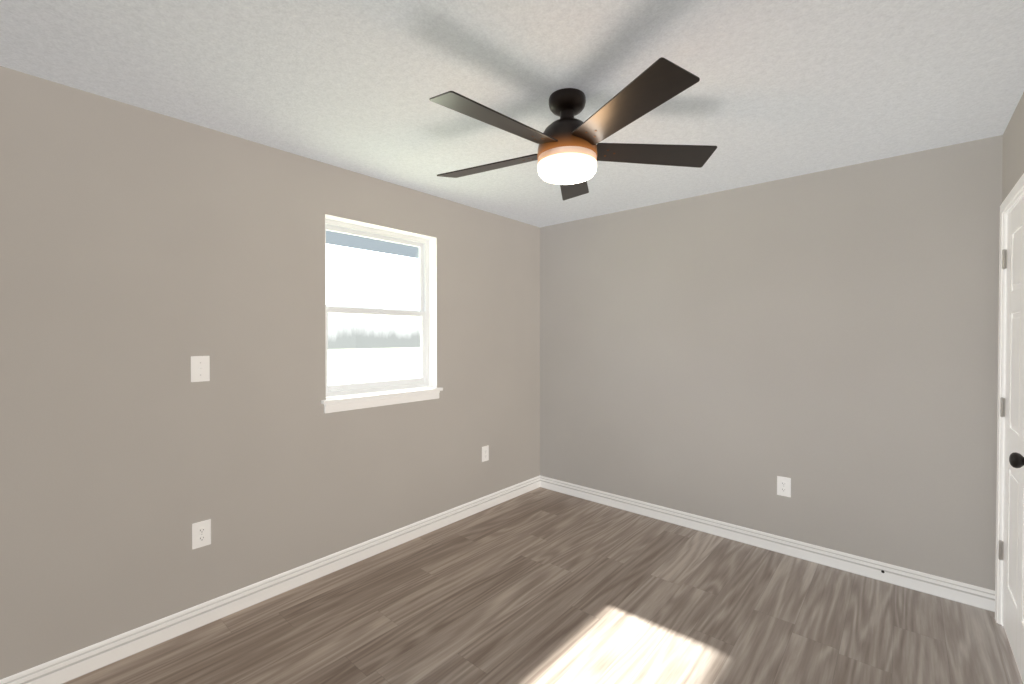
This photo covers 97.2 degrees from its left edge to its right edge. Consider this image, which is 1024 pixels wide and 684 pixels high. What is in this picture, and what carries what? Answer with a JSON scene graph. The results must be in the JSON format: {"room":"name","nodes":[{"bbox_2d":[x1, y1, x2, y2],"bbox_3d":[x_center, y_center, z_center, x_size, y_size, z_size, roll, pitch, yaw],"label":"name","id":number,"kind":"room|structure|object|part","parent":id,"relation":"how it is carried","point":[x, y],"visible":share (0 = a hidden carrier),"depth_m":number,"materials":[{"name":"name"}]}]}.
{"room":"empty bedroom","nodes":[
{"label":"empty bedroom","id":0,"kind":"room"},
{"bbox_2d":[0,66,539,679],"bbox_3d":[-0.955,0.159,2.959,0.140,2.440,3.550,1,1,41],"label":"wall","id":1,"kind":"structure","parent":0,"point":[146,256],"depth_m":2.18,"materials":[{"name":"paint"}]},
{"bbox_2d":[191,356,209,381],"bbox_3d":[-1.515,0.131,2.196,0.018,0.125,0.078,1,1,41],"label":"light switch","id":2,"kind":"object","parent":1,"relation":"attached to","point":[200,368],"visible":1,"depth_m":2.20,"materials":[{"name":"white plastic"}]},
{"bbox_2d":[192,519,210,548],"bbox_3d":[-1.519,0.941,2.209,0.008,0.125,0.078,1,1,41],"label":"electrical outlet","id":3,"kind":"object","parent":1,"relation":"attached to","point":[201,533],"visible":1,"depth_m":2.21,"materials":[{"name":"white plastic"}]},
{"bbox_2d":[0,475,539,683],"bbox_3d":[-0.896,1.327,2.921,0.016,0.105,3.550,1,1,41],"label":"baseboard","id":4,"kind":"structure","parent":1,"relation":"attached to","point":[77,663],"depth_m":2.31,"materials":[{"name":"white wood"}]},
{"bbox_2d":[325,219,428,396],"bbox_3d":[-0.912,-0.212,3.065,0.060,1.100,0.844,1,1,41],"label":"window","id":5,"kind":"structure","parent":1,"relation":"in","point":[425,242],"depth_m":3.09,"materials":[{"name":"white plastic"}]},
{"bbox_3d":[-0.921,-0.458,3.070,0.020,0.544,0.780,1,1,41],"label":"window sash upper","id":6,"kind":"part","parent":5,"relation":"part of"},
{"bbox_3d":[-0.902,0.042,3.059,0.032,0.528,0.780,1,1,41],"label":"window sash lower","id":7,"kind":"part","parent":5,"relation":"part of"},
{"bbox_2d":[325,214,436,387],"bbox_3d":[-0.863,-0.211,3.022,0.090,1.100,0.844,1,1,41],"label":"liner","id":8,"kind":"object","parent":1,"relation":"attached to","point":[432,311],"visible":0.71,"depth_m":3.32,"materials":[{"name":"white wood"}]},
{"bbox_2d":[321,387,442,403],"bbox_3d":[-0.850,0.350,3.017,0.126,0.022,0.904,1,1,41],"label":"window sill","id":9,"kind":"structure","parent":1,"relation":"attached to","point":[339,399],"depth_m":2.93,"materials":[{"name":"white wood"}]},
{"bbox_2d":[324,391,439,412],"bbox_3d":[-0.821,0.390,2.992,0.022,0.058,0.868,1,1,41],"label":"apron","id":10,"kind":"object","parent":1,"relation":"attached to","point":[353,405],"visible":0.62,"depth_m":2.93,"materials":[{"name":"white wood"}]},
{"bbox_2d":[482,445,488,461],"bbox_3d":[-0.218,0.916,3.701,0.008,0.125,0.078,1,1,41],"label":"electrical outlet","id":11,"kind":"object","parent":1,"relation":"attached to","point":[485,453],"visible":1,"depth_m":3.70,"materials":[{"name":"white plastic"}]},
{"bbox_2d":[0,0,1023,226],"bbox_3d":[0.213,-1.099,1.927,3.240,0.100,3.830,1,1,41],"label":"ceiling","id":12,"kind":"structure","parent":0,"point":[781,89],"depth_m":1.77,"materials":[{"name":"paint"}]},
{"bbox_2d":[429,57,716,199],"bbox_3d":[0.208,-0.877,1.923,1.270,0.344,1.252,1,1,41],"label":"ceiling fan","id":13,"kind":"object","parent":12,"relation":"hanging from","point":[569,154],"visible":1,"depth_m":1.83,"materials":[{"name":"brown metal"}]},
{"bbox_3d":[-0.104,-0.827,2.121,0.540,0.040,0.234,1,1,41],"label":"blade","id":14,"kind":"part","parent":13,"relation":"part of","materials":[{"name":"black wood"}]},
{"bbox_3d":[-0.054,-0.822,1.683,0.187,0.040,0.545,1,1,41],"label":"blade","id":15,"kind":"part","parent":13,"relation":"part of","materials":[{"name":"black wood"}]},
{"bbox_3d":[0.307,-0.829,2.324,0.373,0.040,0.517,1,1,41],"label":"blade","id":16,"kind":"part","parent":13,"relation":"part of","materials":[{"name":"black wood"}]},
{"bbox_3d":[0.397,-0.821,1.582,0.536,0.040,0.332,1,1,41],"label":"blade","id":17,"kind":"part","parent":13,"relation":"part of","materials":[{"name":"black wood"}]},
{"bbox_3d":[0.627,-0.825,1.987,0.445,0.040,0.477,1,1,41],"label":"blade","id":18,"kind":"part","parent":13,"relation":"part of","materials":[{"name":"black wood"}]},
{"bbox_2d":[63,487,1022,683],"bbox_3d":[0.213,1.441,1.956,3.240,0.100,3.830,1,1,41],"label":"floor","id":19,"kind":"structure","parent":0,"point":[540,585],"depth_m":2.24,"materials":[{"name":"brown wood"}]},
{"bbox_2d":[540,135,1002,590],"bbox_3d":[1.425,0.155,3.332,3.240,2.440,0.140,1,1,41],"label":"wall","id":20,"kind":"structure","parent":0,"point":[826,341],"depth_m":2.87,"materials":[{"name":"paint"}]},
{"bbox_2d":[540,475,994,611],"bbox_3d":[1.374,1.323,3.286,2.960,0.105,0.016,1,1,41],"label":"baseboard","id":21,"kind":"structure","parent":20,"relation":"attached to","point":[963,593],"depth_m":2.88,"materials":[{"name":"white wood"}]},
{"bbox_2d":[777,476,790,496],"bbox_3d":[1.772,0.943,2.941,0.078,0.125,0.008,1,1,41],"label":"electrical outlet","id":22,"kind":"object","parent":20,"relation":"attached to","point":[783,486],"visible":1,"depth_m":2.94,"materials":[{"name":"white plastic"}]},
{"bbox_2d":[1002,92,1023,201],"bbox_3d":[1.382,0.182,0.923,0.140,2.440,3.550,1,1,41],"label":"wall","id":23,"kind":"structure","parent":0,"point":[1013,155],"depth_m":2.06,"materials":[{"name":"paint"}]},
{"bbox_2d":[995,173,1023,625],"bbox_3d":[2.175,0.354,1.849,0.158,2.075,0.949,1,1,41],"label":"door frame","id":24,"kind":"structure","parent":23,"relation":"attached to","point":[1013,196],"depth_m":2.21,"materials":[{"name":"white wood"}]},
{"bbox_2d":[998,196,1023,683],"bbox_3d":[2.142,0.383,1.887,0.051,1.993,0.822,1,1,41],"label":"door","id":25,"kind":"structure","parent":23,"relation":"in","point":[1013,622],"depth_m":2.02,"materials":[{"name":"white wood"}]},
{"bbox_3d":[2.402,0.308,2.189,0.044,1.517,0.024,1,1,41],"label":"door hinge","id":26,"kind":"part","parent":25,"relation":"part of","materials":[{"name":"silver metal"}]},
{"label":"outside","id":27,"kind":"structure","parent":0,"visible":0},
{"bbox_2d":[326,347,421,397],"bbox_3d":[-34.412,1.438,33.093,89.840,0.100,165.000,1,1,41],"label":"ground","id":28,"kind":"structure","parent":27,"point":[381,363],"depth_m":28.80,"materials":[{"name":"white"}]},
{"bbox_2d":[326,230,418,258],"bbox_3d":[-1.244,0.360,3.361,0.820,2.730,6.844,1,1,41],"label":"porch roof","id":29,"kind":"structure","parent":28,"relation":"on","point":[355,239],"depth_m":3.88,"materials":[{"name":"paint"}]},
{"bbox_2d":[326,305,420,348],"bbox_3d":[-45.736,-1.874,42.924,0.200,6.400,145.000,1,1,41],"label":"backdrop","id":30,"kind":"object","parent":28,"relation":"on","point":[393,330],"depth_m":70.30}
]}

